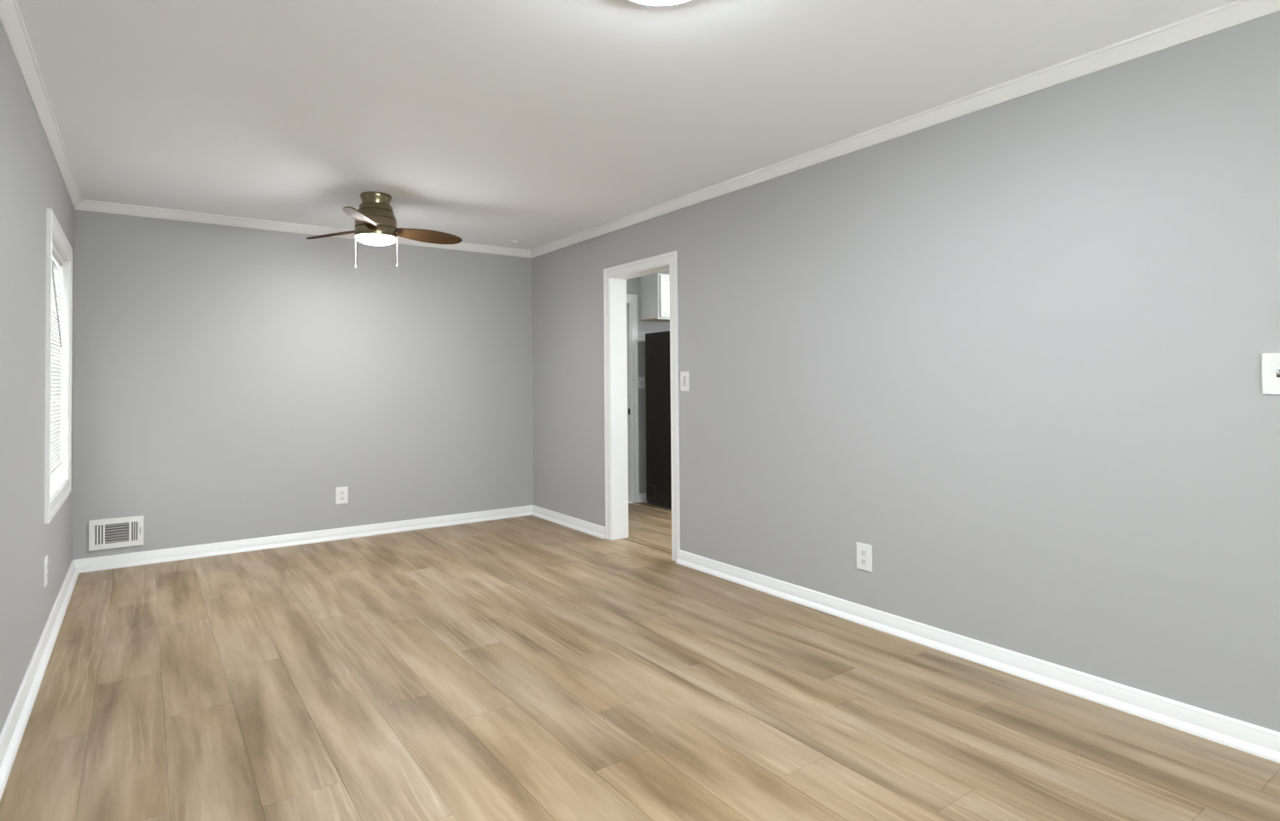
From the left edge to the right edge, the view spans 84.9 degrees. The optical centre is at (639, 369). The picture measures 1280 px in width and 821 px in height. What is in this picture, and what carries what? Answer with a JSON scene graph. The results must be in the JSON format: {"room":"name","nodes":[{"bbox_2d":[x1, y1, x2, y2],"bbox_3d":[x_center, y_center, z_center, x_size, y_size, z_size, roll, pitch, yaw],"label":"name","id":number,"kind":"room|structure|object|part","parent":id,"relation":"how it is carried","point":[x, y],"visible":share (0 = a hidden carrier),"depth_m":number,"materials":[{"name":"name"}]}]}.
{"room":"empty living room","nodes":[
{"label":"empty living room","id":0,"kind":"room"},
{"bbox_2d":[0,20,74,733],"bbox_3d":[-1.502,0.086,1.342,0.140,2.580,8.210,0,-1,-35],"label":"wall","id":1,"kind":"structure","parent":0,"point":[32,182],"depth_m":2.70,"materials":[{"name":"paint"}]},
{"bbox_2d":[0,559,79,800],"bbox_3d":[-1.421,1.214,1.374,0.038,0.084,7.930,0,-1,-35],"label":"baseboard","id":2,"kind":"structure","parent":1,"relation":"attached to","point":[11,735],"depth_m":2.76,"materials":[{"name":"white paint"}]},
{"bbox_2d":[0,0,81,209],"bbox_3d":[-1.438,-1.172,1.417,0.042,0.064,7.930,0,-1,-35],"label":"trim","id":3,"kind":"structure","parent":1,"relation":"attached to","point":[11,19],"depth_m":2.80,"materials":[{"name":"white paint"}]},
{"bbox_2d":[44,555,47,587],"bbox_3d":[-2.822,0.956,3.329,0.009,0.134,0.089,0,-1,-35],"label":"wall outlet","id":4,"kind":"object","parent":1,"relation":"attached to","point":[46,556],"visible":1,"depth_m":3.31,"materials":[{"name":"white plastic"}]},
{"bbox_2d":[44,208,72,523],"bbox_3d":[-3.198,-0.011,3.753,0.161,1.490,1.196,0,-1,-35],"label":"window","id":5,"kind":"structure","parent":1,"relation":"in","point":[57,485],"depth_m":4.13,"materials":[{"name":"white paint"}]},
{"bbox_3d":[-3.216,-0.011,3.740,0.035,1.299,1.004,0,-1,-35],"label":"sash","id":6,"kind":"part","parent":5,"relation":"part of","materials":[{"name":"white paint"}]},
{"bbox_2d":[50,242,64,474],"bbox_3d":[-3.164,-0.056,3.778,0.055,1.205,0.992,0,-1,-35],"label":"window blind","id":7,"kind":"object","parent":5,"relation":"attached to","point":[58,260],"visible":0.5,"depth_m":3.93,"materials":[{"name":"white paint"}]},
{"bbox_3d":[-3.167,0.539,3.762,0.028,0.016,0.988,0,-1,-35],"label":"rail","id":8,"kind":"part","parent":7,"relation":"part of","materials":[{"name":"white paint"}]},
{"bbox_3d":[-3.362,-0.045,4.063,0.002,1.173,0.001,0,-1,-35],"label":"ladder cord","id":9,"kind":"part","parent":7,"relation":"part of","materials":[{"name":"white fabric"}]},
{"bbox_2d":[72,209,533,559],"bbox_3d":[-2.412,0.169,5.642,3.349,2.580,0.140,0,-1,-35],"label":"wall","id":10,"kind":"structure","parent":0,"point":[228,380],"depth_m":5.35,"materials":[{"name":"paint"}]},
{"bbox_2d":[88,515,143,551],"bbox_3d":[-3.534,1.100,4.728,0.296,0.199,0.018,0,-1,-35],"label":"air vent","id":11,"kind":"object","parent":10,"relation":"in","point":[122,532],"visible":1,"depth_m":4.72,"materials":[{"name":"white metal"}]},
{"bbox_2d":[73,505,532,572],"bbox_3d":[-2.352,1.295,5.550,3.349,0.084,0.038,0,-1,-35],"label":"baseboard","id":12,"kind":"structure","parent":10,"relation":"attached to","point":[112,561],"depth_m":5.30,"materials":[{"name":"white paint"}]},
{"bbox_2d":[75,199,531,257],"bbox_3d":[-2.369,-1.091,5.590,3.349,0.064,0.042,0,-1,-35],"label":"trim","id":13,"kind":"structure","parent":10,"relation":"attached to","point":[86,205],"depth_m":5.21,"materials":[{"name":"white paint"}]},
{"bbox_2d":[336,486,348,504],"bbox_3d":[-2.369,0.997,5.562,0.089,0.134,0.009,0,-1,-35],"label":"wall outlet","id":14,"kind":"object","parent":10,"relation":"attached to","point":[341,492],"visible":1,"depth_m":5.56,"materials":[{"name":"white plastic"}]},
{"bbox_2d":[17,0,1236,250],"bbox_3d":[-0.090,-1.258,2.375,3.629,0.120,8.210,0,-1,-35],"label":"ceiling","id":15,"kind":"structure","parent":0,"point":[535,123],"depth_m":2.94,"materials":[{"name":"paint"}]},
{"bbox_2d":[306,191,462,268],"bbox_3d":[-1.618,-0.905,4.653,0.932,0.481,1.039,0,-1,-35],"label":"ceiling fan","id":16,"kind":"object","parent":15,"relation":"hanging from","point":[375,222],"visible":1,"depth_m":4.52,"materials":[{"name":"gold metal"}]},
{"bbox_3d":[-2.042,-0.918,4.725,0.510,0.025,0.167,-1,16,22],"label":"blade","id":17,"kind":"part","parent":16,"relation":"part of","materials":[{"name":"brown wood"}]},
{"bbox_3d":[-1.694,-0.929,4.250,0.167,0.025,0.510,17,-3,-8],"label":"blade","id":18,"kind":"part","parent":16,"relation":"part of","materials":[{"name":"brown wood"}]},
{"bbox_3d":[-1.730,-0.845,4.587,0.249,0.042,0.249,0,-1,-35],"label":"lamp shade","id":19,"kind":"part","parent":16,"relation":"part of","materials":[{"name":"white glass"}]},
{"bbox_3d":[-1.596,-0.795,4.586,0.015,0.220,0.006,0,-1,0],"label":"pull chain","id":20,"kind":"part","parent":16,"relation":"part of","materials":[{"name":"grey metal"}]},
{"bbox_3d":[-1.456,-0.921,4.790,0.510,0.025,0.167,0,-18,-38],"label":"blade","id":21,"kind":"part","parent":16,"relation":"part of","materials":[{"name":"brown wood"}]},
{"bbox_2d":[510,239,520,244],"bbox_3d":[-1.083,-1.107,6.083,0.090,0.034,0.090,0,-1,-35],"label":"smoke detector","id":22,"kind":"object","parent":15,"relation":"attached to","point":[513,241],"visible":1,"depth_m":6.05,"materials":[{"name":"grey plastic"}]},
{"bbox_2d":[628,0,690,5],"bbox_3d":[0.063,-1.166,2.064,0.328,0.076,0.328,0,-1,-35],"label":"ceiling light","id":23,"kind":"object","parent":15,"relation":"attached to","point":[652,2],"visible":1,"depth_m":2.17,"materials":[{"name":"white glass"}]},
{"bbox_2d":[634,0,684,5],"bbox_3d":[0.063,-1.151,2.064,0.287,0.045,0.287,0,-1,-35],"label":"diffuser","id":24,"kind":"object","parent":23,"relation":"attached to","point":[642,2],"depth_m":2.17,"materials":[{"name":"white glass"}]},
{"bbox_2d":[0,501,1279,820],"bbox_3d":[1.167,1.327,3.205,6.379,0.120,7.930,0,-1,-35],"label":"floor","id":25,"kind":"structure","parent":0,"point":[526,667],"depth_m":2.62,"materials":[{"name":"brown wood"}]},
{"bbox_2d":[645,331,671,509],"bbox_3d":[0.581,0.482,6.957,0.762,1.712,0.745,0,-1,-35],"label":"refrigerator","id":26,"kind":"object","parent":25,"relation":"on","point":[657,345],"visible":0.11,"depth_m":6.86,"materials":[{"name":"black metal"}]},
{"bbox_2d":[626,270,669,503],"bbox_3d":[0.344,0.179,7.511,3.030,2.580,0.140,0,-1,-35],"label":"wall","id":27,"kind":"structure","parent":0,"point":[633,285],"depth_m":7.20,"materials":[{"name":"paint"}]},
{"bbox_2d":[626,294,639,502],"bbox_3d":[-0.430,0.288,6.943,0.910,2.115,0.168,0,-1,-35],"label":"door","id":28,"kind":"structure","parent":27,"relation":"in","point":[631,299],"depth_m":7.12,"materials":[{"name":"white paint"}]},
{"bbox_2d":[637,337,645,341],"bbox_3d":[0.741,-0.308,7.707,1.881,0.035,0.018,0,-1,-35],"label":"trim","id":29,"kind":"structure","parent":27,"relation":"attached to","point":[638,339],"depth_m":7.18,"materials":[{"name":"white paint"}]},
{"bbox_2d":[638,377,645,388],"bbox_3d":[0.018,0.130,7.185,0.078,0.118,0.018,0,-1,-35],"label":"light switch","id":30,"kind":"object","parent":27,"relation":"attached to","point":[641,380],"visible":1,"depth_m":7.18,"materials":[{"name":"white plastic"}]},
{"bbox_2d":[639,492,647,502],"bbox_3d":[0.348,1.305,7.378,2.890,0.084,0.038,0,-1,-35],"label":"baseboard","id":31,"kind":"structure","parent":27,"relation":"attached to","point":[642,497],"depth_m":7.15,"materials":[{"name":"white paint"}]},
{"bbox_2d":[640,273,669,321],"bbox_3d":[0.408,-0.733,7.298,0.759,0.456,0.316,0,-1,-35],"label":"upper cabinet","id":32,"kind":"object","parent":27,"relation":"attached to","point":[654,288],"visible":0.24,"depth_m":7.03,"materials":[{"name":"white paint"}]},
{"bbox_3d":[0.398,-0.513,7.311,0.755,0.006,0.274,0,-1,-35],"label":"panel","id":33,"kind":"part","parent":32,"relation":"part of","materials":[{"name":"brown wood"}]},
{"bbox_3d":[0.482,-0.735,7.193,0.759,0.456,0.019,0,-1,-35],"label":"frame","id":34,"kind":"part","parent":32,"relation":"part of","materials":[{"name":"white paint"}]},
{"bbox_3d":[0.346,-0.736,7.073,0.354,0.420,0.020,0,-1,-35],"label":"cabinet door","id":35,"kind":"part","parent":32,"relation":"part of","materials":[{"name":"white paint"}]},
{"bbox_2d":[531,11,1279,732],"bbox_3d":[1.344,0.098,3.360,0.140,2.580,8.210,0,-1,-35],"label":"wall","id":36,"kind":"structure","parent":0,"point":[1009,352],"depth_m":2.94,"materials":[{"name":"paint"}]},
{"bbox_2d":[603,250,680,561],"bbox_3d":[0.056,0.253,5.177,0.178,2.115,0.920,0,-1,-35],"label":"door frame","id":37,"kind":"structure","parent":36,"relation":"in","point":[614,277],"depth_m":5.46,"materials":[{"name":"white paint"}]},
{"bbox_2d":[680,371,689,390],"bbox_3d":[0.300,0.075,4.704,0.010,0.130,0.088,0,-1,-35],"label":"light switch","id":38,"kind":"object","parent":36,"relation":"attached to","point":[684,375],"visible":1,"depth_m":4.70,"materials":[{"name":"white plastic"}]},
{"bbox_2d":[856,541,872,572],"bbox_3d":[1.129,0.943,3.529,0.009,0.134,0.089,0,-1,-35],"label":"wall outlet","id":39,"kind":"object","parent":36,"relation":"attached to","point":[864,550],"visible":1,"depth_m":3.52,"materials":[{"name":"white plastic"}]},
{"bbox_2d":[861,549,866,556],"bbox_3d":[1.127,0.922,3.528,0.002,0.029,0.033,0,-1,-35],"label":"receptacle","id":40,"kind":"object","parent":39,"relation":"attached to","point":[863,551],"depth_m":3.53,"materials":[{"name":"white plastic"}]},
{"bbox_2d":[861,558,866,564],"bbox_3d":[1.127,0.965,3.527,0.002,0.029,0.033,0,-1,-35],"label":"receptacle","id":41,"kind":"object","parent":39,"relation":"attached to","point":[864,561],"depth_m":3.52,"materials":[{"name":"white plastic"}]},
{"bbox_2d":[529,0,1279,257],"bbox_3d":[1.260,-1.160,3.329,0.042,0.064,7.930,0,-1,-35],"label":"trim","id":42,"kind":"structure","parent":36,"relation":"attached to","point":[1236,12],"depth_m":3.01,"materials":[{"name":"white paint"}]},
{"bbox_2d":[531,505,1279,763],"bbox_3d":[1.281,1.226,3.288,0.038,0.084,7.930,0,-1,-35],"label":"baseboard","id":43,"kind":"structure","parent":36,"relation":"attached to","point":[1245,736],"depth_m":2.90,"materials":[{"name":"white paint"}]},
{"bbox_2d":[1262,352,1279,394],"bbox_3d":[2.055,0.011,2.221,0.018,0.133,0.127,0,-1,-35],"label":"light switch","id":44,"kind":"object","parent":36,"relation":"attached to","point":[1271,362],"visible":1,"depth_m":2.26,"materials":[{"name":"white plastic"}]}
]}

